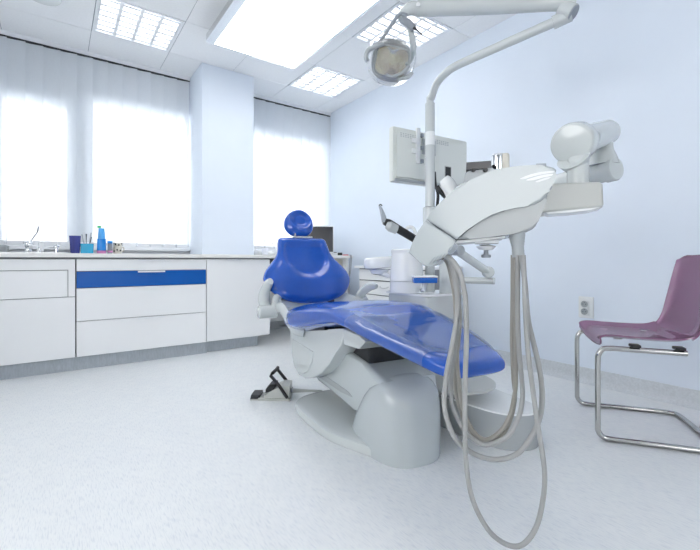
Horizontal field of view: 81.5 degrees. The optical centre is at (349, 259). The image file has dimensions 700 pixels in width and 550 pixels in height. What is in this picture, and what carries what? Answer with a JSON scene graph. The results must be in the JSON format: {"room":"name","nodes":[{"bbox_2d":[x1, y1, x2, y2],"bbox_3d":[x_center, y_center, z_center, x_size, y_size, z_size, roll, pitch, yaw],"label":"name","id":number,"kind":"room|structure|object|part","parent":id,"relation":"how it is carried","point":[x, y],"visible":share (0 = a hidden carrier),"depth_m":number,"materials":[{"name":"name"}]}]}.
{"room":"dental clinic","nodes":[
{"label":"dental clinic","id":0,"kind":"room"},
{"bbox_2d":[9,42,275,258],"bbox_3d":[-2.652,-0.690,4.018,5.620,3.100,0.300,0,0,-36],"label":"wall window","id":1,"kind":"structure","parent":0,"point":[10,250],"depth_m":4.17,"materials":[{"name":"white paint"}]},
{"bbox_2d":[6,244,69,249],"bbox_3d":[-3.389,-0.790,3.330,1.880,1.390,0.170,0,0,-36],"label":"window","id":2,"kind":"structure","parent":1,"relation":"attached to","point":[35,247],"depth_m":3.68,"materials":[{"name":"white"}]},
{"bbox_3d":[-3.371,-0.110,3.306,1.880,0.030,0.110,0,0,-36],"label":"sill","id":3,"kind":"part","parent":2,"relation":"part of","materials":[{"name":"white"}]},
{"bbox_2d":[0,29,189,247],"bbox_3d":[-3.004,-1.061,3.536,3.085,1.858,0.059,0,0,-36],"label":"window curtain","id":4,"kind":"object","parent":1,"relation":"attached to","point":[87,143],"visible":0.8,"depth_m":3.89,"materials":[{"name":"white fabric"}]},
{"bbox_3d":[-3.005,-1.972,3.537,3.085,0.035,0.055,0,0,-36],"label":"head rail","id":5,"kind":"part","parent":4,"relation":"part of","materials":[{"name":"white"}]},
{"bbox_2d":[94,246,189,250],"bbox_3d":[-2.166,-0.840,4.216,0.990,1.490,0.170,0,0,-36],"label":"window","id":6,"kind":"structure","parent":1,"relation":"attached to","point":[136,248],"depth_m":4.22,"materials":[{"name":"white plastic"}]},
{"bbox_3d":[-2.186,-0.855,4.269,0.960,1.460,0.060,0,0,-36],"label":"frame","id":7,"kind":"part","parent":6,"relation":"part of","materials":[{"name":"white plastic"}]},
{"bbox_2d":[270,320,287,329],"bbox_3d":[-2.571,0.808,3.864,5.570,0.103,0.045,0,0,-36],"label":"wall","id":8,"kind":"structure","parent":1,"relation":"attached to","point":[274,325],"depth_m":5.08,"materials":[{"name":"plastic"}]},
{"bbox_2d":[189,62,253,254],"bbox_3d":[-1.407,-0.565,4.439,0.550,2.850,0.480,0,0,-36],"label":"wall pillar","id":9,"kind":"structure","parent":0,"point":[221,100],"depth_m":4.25,"materials":[{"name":"paint"}]},
{"bbox_2d":[0,0,515,112],"bbox_3d":[-0.258,-1.996,0.714,5.616,0.012,7.856,0,0,-36],"label":"ceiling","id":10,"kind":"structure","parent":0,"point":[69,23],"depth_m":3.71,"materials":[{"name":"paint"}]},
{"bbox_2d":[34,0,61,5],"bbox_3d":[-2.299,-1.972,3.040,0.230,0.036,0.230,0,0,-36],"label":"ceiling disc","id":11,"kind":"object","parent":10,"relation":"attached to","point":[44,2],"visible":1,"depth_m":3.09,"materials":[{"name":"white plastic"}]},
{"bbox_2d":[92,0,184,52],"bbox_3d":[-1.808,-2.038,3.457,0.622,0.104,0.612,0,0,-36],"label":"recessed light","id":12,"kind":"object","parent":10,"relation":"in","point":[119,19],"visible":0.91,"depth_m":3.45,"materials":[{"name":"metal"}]},
{"bbox_2d":[254,94,330,248],"bbox_3d":[-0.787,-1.061,5.142,1.270,1.858,0.059,0,0,-36],"label":"window curtain","id":13,"kind":"object","parent":10,"relation":"hanging from","point":[292,142],"visible":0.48,"depth_m":5.13,"materials":[{"name":"white fabric"}]},
{"bbox_3d":[-0.788,-1.972,5.144,1.270,0.035,0.055,0,0,-36],"label":"head rail","id":14,"kind":"part","parent":13,"relation":"part of","materials":[{"name":"white"}]},
{"bbox_2d":[206,0,380,68],"bbox_3d":[-0.435,-1.936,3.118,0.865,0.106,1.600,0,0,-36],"label":"panel light","id":15,"kind":"object","parent":10,"relation":"attached to","point":[286,33],"visible":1,"depth_m":3.28,"materials":[{"name":"white plastic"}]},
{"bbox_2d":[288,64,363,98],"bbox_3d":[-0.277,-2.038,4.566,0.622,0.104,0.612,0,0,-36],"label":"recessed light","id":16,"kind":"object","parent":10,"relation":"in","point":[320,80],"visible":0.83,"depth_m":4.56,"materials":[{"name":"white plastic"}]},
{"bbox_2d":[352,2,451,49],"bbox_3d":[0.451,-2.038,3.562,0.622,0.104,0.612,0,0,-36],"label":"recessed light","id":17,"kind":"object","parent":10,"relation":"in","point":[430,28],"visible":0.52,"depth_m":3.54,"materials":[{"name":"white plastic"}]},
{"bbox_2d":[0,328,699,549],"bbox_3d":[-0.262,0.910,0.804,6.120,0.100,8.410,0,0,-36],"label":"floor","id":18,"kind":"structure","parent":0,"point":[173,453],"depth_m":1.64,"materials":[{"name":"plastic"}]},
{"bbox_2d":[0,259,74,365],"bbox_3d":[-2.648,0.373,3.231,0.742,0.763,0.760,0,0,-36],"label":"base cabinet","id":19,"kind":"object","parent":18,"relation":"on","point":[37,296],"visible":0.99,"depth_m":3.00,"materials":[{"name":"white laminate"}]},
{"bbox_3d":[-2.431,0.520,2.931,0.739,0.465,0.020,0,0,-36],"label":"door","id":20,"kind":"part","parent":19,"relation":"part of","materials":[{"name":"white laminate"}]},
{"bbox_2d":[0,342,206,379],"bbox_3d":[-2.561,0.807,2.882,3.035,0.105,0.026,0,0,-36],"label":"trim","id":21,"kind":"structure","parent":18,"relation":"on","point":[92,361],"depth_m":3.26,"materials":[{"name":"plastic"}]},
{"bbox_2d":[75,259,205,356],"bbox_3d":[-1.938,0.373,3.736,0.988,0.763,0.776,0,0,-36],"label":"base cabinet","id":22,"kind":"object","parent":18,"relation":"on","point":[122,305],"visible":0.99,"depth_m":3.39,"materials":[{"name":"white laminate"}]},
{"bbox_3d":[-1.725,0.617,3.442,0.985,0.272,0.020,0,0,-36],"label":"drawer","id":23,"kind":"part","parent":22,"relation":"part of","materials":[{"name":"white laminate"}]},
{"bbox_3d":[-1.725,0.349,3.442,0.985,0.253,0.020,0,0,-36],"label":"drawer","id":24,"kind":"part","parent":22,"relation":"part of","materials":[{"name":"white laminate"}]},
{"bbox_3d":[-1.725,0.154,3.442,0.985,0.127,0.020,0,0,-36],"label":"drawer","id":25,"kind":"part","parent":22,"relation":"part of","materials":[{"name":"blue laminate"}]},
{"bbox_3d":[-1.725,0.040,3.442,0.985,0.091,0.020,0,0,-36],"label":"drawer","id":26,"kind":"part","parent":22,"relation":"part of","materials":[{"name":"white laminate"}]},
{"bbox_3d":[-1.685,0.487,3.450,0.210,0.013,0.016,0,0,-36],"label":"tab handle","id":27,"kind":"part","parent":22,"relation":"part of","materials":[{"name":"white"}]},
{"bbox_3d":[-1.685,0.230,3.450,0.210,0.013,0.016,0,0,-36],"label":"tab handle","id":28,"kind":"part","parent":22,"relation":"part of","materials":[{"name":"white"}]},
{"bbox_3d":[-1.685,0.002,3.450,0.210,0.013,0.016,0,0,-36],"label":"tab handle","id":29,"kind":"part","parent":22,"relation":"part of","materials":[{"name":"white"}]},
{"bbox_2d":[207,336,257,351],"bbox_3d":[-1.228,0.805,4.072,0.510,0.110,0.305,0,0,-36],"label":"trim","id":30,"kind":"structure","parent":18,"relation":"on","point":[245,341],"depth_m":3.94,"materials":[{"name":"plastic"}]},
{"bbox_2d":[205,259,269,341],"bbox_3d":[-1.169,0.373,4.058,0.625,0.763,0.396,0,0,-36],"label":"base cabinet","id":31,"kind":"object","parent":18,"relation":"on","point":[233,286],"visible":0.92,"depth_m":3.88,"materials":[{"name":"white laminate"}]},
{"bbox_3d":[-1.110,-0.001,3.866,0.150,0.013,0.016,0,0,-36],"label":"tab handle","id":32,"kind":"part","parent":31,"relation":"part of","materials":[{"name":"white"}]},
{"bbox_2d":[250,366,321,400],"bbox_3d":[-0.395,0.766,2.541,0.435,0.188,0.172,0,0,0],"label":"foot pedal","id":33,"kind":"object","parent":18,"relation":"on","point":[283,390],"visible":0.95,"depth_m":2.49,"materials":[{"name":"white plastic"}]},
{"bbox_3d":[-0.429,0.757,2.540,0.125,0.172,0.170,0,0,0],"label":"hoop handle","id":34,"kind":"part","parent":33,"relation":"part of","materials":[{"name":"black metal"}]},
{"bbox_2d":[270,258,348,321],"bbox_3d":[-0.630,0.421,4.699,0.975,0.878,0.750,0,0,-36],"label":"base cabinet","id":35,"kind":"object","parent":18,"relation":"on","point":[344,262],"visible":0.18,"depth_m":4.71,"materials":[{"name":"white laminate"}]},
{"bbox_3d":[-0.848,0.362,4.962,0.930,0.755,0.030,0,0,-36],"label":"panel","id":36,"kind":"part","parent":35,"relation":"part of","materials":[{"name":"white plastic"}]},
{"bbox_3d":[-0.249,0.421,4.975,0.035,0.878,0.750,0,0,-36],"label":"panel","id":37,"kind":"part","parent":35,"relation":"part of","materials":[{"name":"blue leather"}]},
{"bbox_2d":[348,255,351,293],"bbox_3d":[-0.006,0.395,4.650,0.043,0.911,0.049,0,0,-36],"label":"cable bundle","id":38,"kind":"object","parent":18,"relation":"on","point":[350,261],"visible":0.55,"depth_m":4.64,"materials":[{"name":"grey"}]},
{"bbox_2d":[257,210,504,468],"bbox_3d":[0.059,0.251,2.160,0.788,1.218,1.799,0,0,-28],"label":"dental chair","id":39,"kind":"object","parent":18,"relation":"on","point":[377,360],"visible":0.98,"depth_m":1.92,"materials":[{"name":"blue leather"}]},
{"bbox_3d":[-0.527,0.228,2.540,0.072,0.231,0.152,0,0,-28],"label":"armrest","id":40,"kind":"part","parent":39,"relation":"part of","materials":[{"name":"white plastic"}]},
{"bbox_3d":[-0.289,0.066,2.755,0.618,0.438,0.261,0,0,-28],"label":"backrest","id":41,"kind":"part","parent":39,"relation":"part of","materials":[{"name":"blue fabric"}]},
{"bbox_3d":[-0.031,0.382,2.332,0.424,0.076,0.380,0,0,-28],"label":"seat frame","id":42,"kind":"part","parent":39,"relation":"part of","materials":[{"name":"white plastic"}]},
{"bbox_3d":[0.077,0.832,2.138,0.550,0.056,0.956,0,0,-28],"label":"plate","id":43,"kind":"part","parent":39,"relation":"part of","materials":[{"name":"white plastic"}]},
{"bbox_3d":[-0.107,0.662,2.213,0.010,0.035,0.520,0,0,-28],"label":"arm panel","id":44,"kind":"part","parent":39,"relation":"part of","materials":[{"name":"grey plastic"}]},
{"bbox_3d":[0.110,0.227,2.802,0.070,0.151,0.238,0,0,-28],"label":"armrest","id":45,"kind":"part","parent":39,"relation":"part of","materials":[{"name":"white plastic"}]},
{"bbox_3d":[0.082,0.585,2.172,0.300,0.280,0.890,0,0,-28],"label":"lift arm","id":46,"kind":"part","parent":39,"relation":"part of","materials":[{"name":"white plastic"}]},
{"bbox_3d":[0.145,0.322,1.999,0.574,0.208,1.434,0,0,-28],"label":"seat","id":47,"kind":"part","parent":39,"relation":"part of","materials":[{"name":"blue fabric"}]},
{"bbox_2d":[354,266,461,299],"bbox_3d":[0.535,0.460,3.982,0.480,0.799,1.020,0,0,-36],"label":"chest","id":48,"kind":"object","parent":18,"relation":"on","point":[365,276],"visible":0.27,"depth_m":3.97,"materials":[{"name":"grey plastic"}]},
{"bbox_3d":[0.372,0.275,3.851,0.016,0.130,0.920,0,0,-36],"label":"drawer","id":49,"kind":"part","parent":48,"relation":"part of","materials":[{"name":"white plastic"}]},
{"bbox_3d":[0.372,0.455,3.851,0.016,0.210,0.920,0,0,-36],"label":"drawer","id":50,"kind":"part","parent":48,"relation":"part of","materials":[{"name":"white laminate"}]},
{"bbox_3d":[0.372,0.147,3.851,0.016,0.105,0.920,0,0,-36],"label":"drawer","id":51,"kind":"part","parent":48,"relation":"part of","materials":[{"name":"white laminate"}]},
{"bbox_2d":[364,101,538,450],"bbox_3d":[0.498,-0.045,2.273,0.477,1.810,1.076,0,0,-27],"label":"dental unit","id":52,"kind":"object","parent":18,"relation":"on","point":[488,407],"visible":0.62,"depth_m":2.22,"materials":[{"name":"white plastic"}]},
{"bbox_2d":[364,256,390,268],"bbox_3d":[0.186,0.017,2.600,0.196,0.083,0.200,0,0,-2],"label":"bowl","id":53,"kind":"object","parent":52,"relation":"on","point":[374,262],"depth_m":2.51,"materials":[{"name":"white ceramic"}]},
{"bbox_2d":[390,281,422,292],"bbox_3d":[0.337,0.158,2.420,0.196,0.066,0.196,0,0,-36],"label":"tub","id":54,"kind":"object","parent":52,"relation":"in","point":[395,286],"depth_m":2.33,"materials":[{"name":"white plastic"}]},
{"bbox_2d":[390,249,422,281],"bbox_3d":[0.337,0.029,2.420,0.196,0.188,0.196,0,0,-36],"label":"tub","id":55,"kind":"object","parent":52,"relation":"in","point":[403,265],"depth_m":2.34,"materials":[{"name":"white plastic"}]},
{"bbox_3d":[0.404,0.153,2.238,0.024,0.059,0.099,0,0,0],"label":"bar post","id":56,"kind":"part","parent":52,"relation":"part of","materials":[{"name":"white metal"}]},
{"bbox_2d":[389,126,466,205],"bbox_3d":[0.574,-0.556,2.633,0.651,0.569,0.247,0,0,-36],"label":"monitor","id":57,"kind":"object","parent":52,"relation":"attached to","point":[406,146],"visible":0.79,"depth_m":2.58,"materials":[{"name":"beige plastic"}]},
{"bbox_3d":[0.433,-0.728,2.584,0.030,0.225,0.016,0,0,-31],"label":"mount rail","id":58,"kind":"part","parent":57,"relation":"part of","materials":[{"name":"white plastic"}]},
{"bbox_3d":[0.513,-0.730,2.636,0.110,0.100,0.012,0,0,-31],"label":"mount plate","id":59,"kind":"part","parent":57,"relation":"part of","materials":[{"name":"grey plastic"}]},
{"bbox_3d":[0.659,-0.593,2.731,0.050,0.065,0.003,0,0,-31],"label":"port panel","id":60,"kind":"part","parent":57,"relation":"part of","materials":[{"name":"black plastic"}]},
{"bbox_3d":[0.558,0.092,2.360,0.076,0.198,0.076,0,0,-36],"label":"arm post","id":61,"kind":"part","parent":52,"relation":"part of","materials":[{"name":"white plastic"}]},
{"bbox_2d":[364,0,578,101],"bbox_3d":[0.608,-1.118,2.221,1.054,0.466,0.486,0,0,3],"label":"lamp","id":62,"kind":"object","parent":52,"relation":"attached to","point":[392,58],"visible":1,"depth_m":2.08,"materials":[{"name":"white plastic"}]},
{"bbox_3d":[0.206,-1.180,2.083,0.188,0.205,0.034,0,0,-16],"label":"bar handle","id":63,"kind":"part","parent":62,"relation":"part of","materials":[{"name":"grey plastic"}]},
{"bbox_2d":[374,44,409,78],"bbox_3d":[0.218,-1.038,2.128,0.185,0.131,0.117,0,0,1],"label":"mirror","id":64,"kind":"object","parent":62,"relation":"attached to","point":[391,59],"depth_m":2.12,"materials":[{"name":"beige glass"}]},
{"bbox_3d":[0.777,-1.083,2.227,0.781,0.287,0.056,0,0,36],"label":"arm","id":65,"kind":"part","parent":62,"relation":"part of","materials":[{"name":"white metal"}]},
{"bbox_3d":[0.726,-1.293,2.059,0.767,0.117,0.080,0,0,9],"label":"spring arm","id":66,"kind":"part","parent":62,"relation":"part of","materials":[{"name":"white metal"}]},
{"bbox_3d":[0.656,0.012,2.150,0.228,0.144,0.042,0,0,-29],"label":"arm","id":67,"kind":"part","parent":52,"relation":"part of","materials":[{"name":"white plastic"}]},
{"bbox_3d":[0.671,0.114,2.280,0.277,0.036,0.036,0,0,35],"label":"arm","id":68,"kind":"part","parent":52,"relation":"part of","materials":[{"name":"white plastic"}]},
{"bbox_3d":[0.582,0.698,2.277,0.400,0.008,1.005,0,0,-36],"label":"floor box lid","id":69,"kind":"part","parent":52,"relation":"part of","materials":[{"name":"white plastic"}]},
{"bbox_2d":[423,120,623,222],"bbox_3d":[0.745,-0.364,1.885,0.399,0.329,1.291,0,0,-10],"label":"console arm","id":70,"kind":"object","parent":52,"relation":"attached to","point":[585,152],"visible":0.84,"depth_m":1.29,"materials":[{"name":"white plastic"}]},
{"bbox_2d":[409,153,603,548],"bbox_3d":[0.480,0.235,1.251,0.634,1.106,0.312,0,0,0],"label":"console","id":71,"kind":"object","parent":70,"relation":"hanging from","point":[496,201],"visible":1,"depth_m":1.13,"materials":[{"name":"white plastic"}]},
{"bbox_2d":[379,204,415,241],"bbox_3d":[0.152,-0.098,1.170,0.147,0.122,0.042,0,0,-25],"label":"handpiece","id":72,"kind":"object","parent":71,"relation":"on","point":[390,225],"visible":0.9,"depth_m":1.15,"materials":[{"name":"black plastic"}]},
{"bbox_3d":[0.156,-0.078,1.178,0.133,0.081,0.025,0,0,-22],"label":"handle","id":73,"kind":"part","parent":72,"relation":"part of","materials":[{"name":"black plastic"}]},
{"bbox_2d":[405,225,416,234],"bbox_3d":[0.194,-0.074,1.250,0.053,0.065,0.010,0,0,0],"label":"white handpiece","id":74,"kind":"object","parent":71,"relation":"on","point":[413,228],"visible":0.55,"depth_m":1.25,"materials":[{"name":"plastic"}]},
{"bbox_2d":[436,175,456,197],"bbox_3d":[0.321,-0.219,1.300,0.089,0.103,0.048,0,0,-2],"label":"syringe handpiece","id":75,"kind":"object","parent":71,"relation":"on","point":[447,184],"visible":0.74,"depth_m":1.28,"materials":[{"name":"white plastic"}]},
{"bbox_2d":[455,236,504,249],"bbox_3d":[0.391,-0.048,1.227,0.241,0.039,0.179,0,0,-36],"label":"tray","id":76,"kind":"object","parent":71,"relation":"on","point":[486,241],"depth_m":1.16,"materials":[{"name":"white plastic"}]},
{"bbox_3d":[0.409,-0.026,1.220,0.028,0.038,0.028,0,0,-36],"label":"brake knob","id":77,"kind":"part","parent":71,"relation":"part of","materials":[{"name":"grey plastic"}]},
{"bbox_2d":[491,153,502,169],"bbox_3d":[0.445,-0.294,1.220,0.037,0.047,0.037,0,0,-36],"label":"steel cup","id":78,"kind":"object","parent":71,"relation":"on","point":[497,158],"depth_m":1.20,"materials":[{"name":"silver metal"}]},
{"bbox_2d":[502,153,509,167],"bbox_3d":[0.462,-0.292,1.210,0.025,0.048,0.025,0,0,-36],"label":"cup","id":79,"kind":"object","parent":71,"relation":"on","point":[505,156],"depth_m":1.20,"materials":[{"name":"plastic"}]},
{"bbox_3d":[0.716,-0.280,1.275,0.072,0.088,0.067,0,0,-36],"label":"stem","id":80,"kind":"part","parent":70,"relation":"part of","materials":[{"name":"white plastic"}]},
{"bbox_2d":[575,255,699,452],"bbox_3d":[1.506,0.417,2.090,0.534,0.888,0.544,0,0,19],"label":"chair","id":81,"kind":"object","parent":18,"relation":"on","point":[679,319],"visible":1,"depth_m":2.08,"materials":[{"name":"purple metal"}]},
{"bbox_3d":[1.497,0.633,2.093,0.515,0.456,0.526,0,0,19],"label":"frame","id":82,"kind":"part","parent":81,"relation":"part of","materials":[{"name":"silver metal"}]},
{"bbox_3d":[-3.468,0.373,2.637,1.276,0.763,0.760,0,0,-36],"label":"base cabinet","id":83,"kind":"object","parent":18,"relation":"on","visible":0},
{"bbox_2d":[0,253,352,257],"bbox_3d":[-2.103,-0.036,3.635,4.660,0.032,0.845,0,0,-36],"label":"countertop","id":84,"kind":"structure","parent":83,"relation":"on","point":[101,255],"depth_m":3.37,"materials":[{"name":"white laminate"}]},
{"bbox_2d":[0,245,8,251],"bbox_3d":[-2.904,-0.091,3.330,0.155,0.062,0.200,0,0,-36],"label":"tray","id":85,"kind":"object","parent":84,"relation":"on","point":[3,248],"visible":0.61,"depth_m":3.28,"materials":[{"name":"grey plastic"}]},
{"bbox_2d":[24,226,38,251],"bbox_3d":[-2.446,-0.158,3.091,0.094,0.211,0.152,0,0,-18],"label":"tap","id":86,"kind":"object","parent":84,"relation":"on","point":[28,245],"visible":0.94,"depth_m":3.11,"materials":[{"name":"silver metal"}]},
{"bbox_2d":[0,252,69,252],"bbox_3d":[-2.629,-0.056,3.134,0.780,0.006,0.440,0,0,-36],"label":"sink basin","id":87,"kind":"object","parent":84,"relation":"in","point":[0,252],"visible":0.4,"depth_m":3.05,"materials":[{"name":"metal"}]},
{"bbox_2d":[38,242,43,251],"bbox_3d":[-2.696,-0.106,3.542,0.036,0.092,0.040,0,0,-36],"label":"soap dispenser","id":88,"kind":"object","parent":84,"relation":"on","point":[41,245],"visible":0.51,"depth_m":3.53,"materials":[{"name":"white"}]},
{"bbox_2d":[69,236,80,252],"bbox_3d":[-2.200,-0.123,3.247,0.080,0.141,0.080,0,0,-36],"label":"cup","id":89,"kind":"object","parent":84,"relation":"on","point":[74,241],"visible":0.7,"depth_m":3.22,"materials":[{"name":"plastic"}]},
{"bbox_2d":[80,244,93,252],"bbox_3d":[-2.134,-0.092,3.295,0.090,0.080,0.064,0,0,-36],"label":"pen holder","id":90,"kind":"object","parent":84,"relation":"on","point":[84,248],"visible":0.88,"depth_m":3.27,"materials":[{"name":"teal plastic"}]},
{"bbox_2d":[97,226,105,252],"bbox_3d":[-2.053,-0.167,3.354,0.066,0.231,0.066,0,0,-36],"label":"bottle","id":91,"kind":"object","parent":84,"relation":"on","point":[101,240],"visible":0.95,"depth_m":3.33,"materials":[{"name":"blue plastic"}]},
{"bbox_2d":[107,241,112,253],"bbox_3d":[-2.003,-0.106,3.389,0.038,0.108,0.038,0,0,-36],"label":"jar","id":92,"kind":"object","parent":84,"relation":"on","point":[109,245],"visible":0.91,"depth_m":3.38,"materials":[{"name":"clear plastic"}]},
{"bbox_2d":[113,242,124,253],"bbox_3d":[-1.970,-0.100,3.446,0.076,0.096,0.070,0,0,2],"label":"mug","id":93,"kind":"object","parent":84,"relation":"on","point":[117,246],"visible":1,"depth_m":3.42,"materials":[{"name":"white ceramic"}]},
{"bbox_2d":[0,257,269,258],"bbox_3d":[-2.297,-0.014,3.042,3.650,0.012,0.018,0,0,-36],"label":"trim","id":94,"kind":"structure","parent":84,"relation":"on","point":[0,257],"depth_m":3.22,"materials":[{"name":"grey"}]},
{"bbox_2d":[254,240,274,254],"bbox_3d":[-0.976,-0.141,4.607,0.251,0.177,0.147,0,0,5],"label":"pack","id":95,"kind":"object","parent":84,"relation":"on","point":[264,251],"visible":0.9,"depth_m":4.57,"materials":[{"name":"white plastic"}]},
{"bbox_2d":[308,226,333,252],"bbox_3d":[-0.420,-0.228,4.776,0.447,0.350,0.200,0,0,6],"label":"computer monitor","id":96,"kind":"object","parent":84,"relation":"on","point":[326,233],"visible":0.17,"depth_m":4.76,"materials":[{"name":"black plastic"}]},
{"bbox_2d":[330,0,699,390],"bbox_3d":[1.995,-0.690,2.564,0.200,3.100,8.210,0,0,-36],"label":"wall","id":97,"kind":"structure","parent":0,"point":[634,64],"depth_m":2.94,"materials":[{"name":"paint"}]},
{"bbox_2d":[0,0,452,66],"bbox_3d":[-0.258,-2.007,0.714,5.612,0.026,7.860,0,0,-36],"label":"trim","id":98,"kind":"structure","parent":97,"relation":"attached to","point":[96,0],"depth_m":3.46,"materials":[{"name":"white metal"}]},
{"bbox_2d":[579,296,593,318],"bbox_3d":[1.653,0.332,2.846,0.024,0.150,0.100,0,0,-36],"label":"wall socket","id":99,"kind":"object","parent":97,"relation":"attached to","point":[586,304],"visible":1,"depth_m":2.84,"materials":[{"name":"white plastic"}]},
{"bbox_2d":[581,301,587,306],"bbox_3d":[1.641,0.309,2.844,0.003,0.046,0.046,0,0,-36],"label":"outlet","id":100,"kind":"object","parent":99,"relation":"attached to","point":[583,303],"depth_m":2.84,"materials":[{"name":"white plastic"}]},
{"bbox_2d":[581,308,587,314],"bbox_3d":[1.641,0.361,2.844,0.003,0.046,0.046,0,0,-36],"label":"outlet","id":101,"kind":"object","parent":99,"relation":"attached to","point":[584,311],"depth_m":2.84,"materials":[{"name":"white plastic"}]},
{"bbox_2d":[495,349,699,410],"bbox_3d":[1.999,0.808,2.350,0.045,0.103,7.860,0,0,-36],"label":"baseboard","id":102,"kind":"structure","parent":97,"relation":"attached to","point":[671,394],"depth_m":2.65,"materials":[{"name":"plastic"}]}
]}

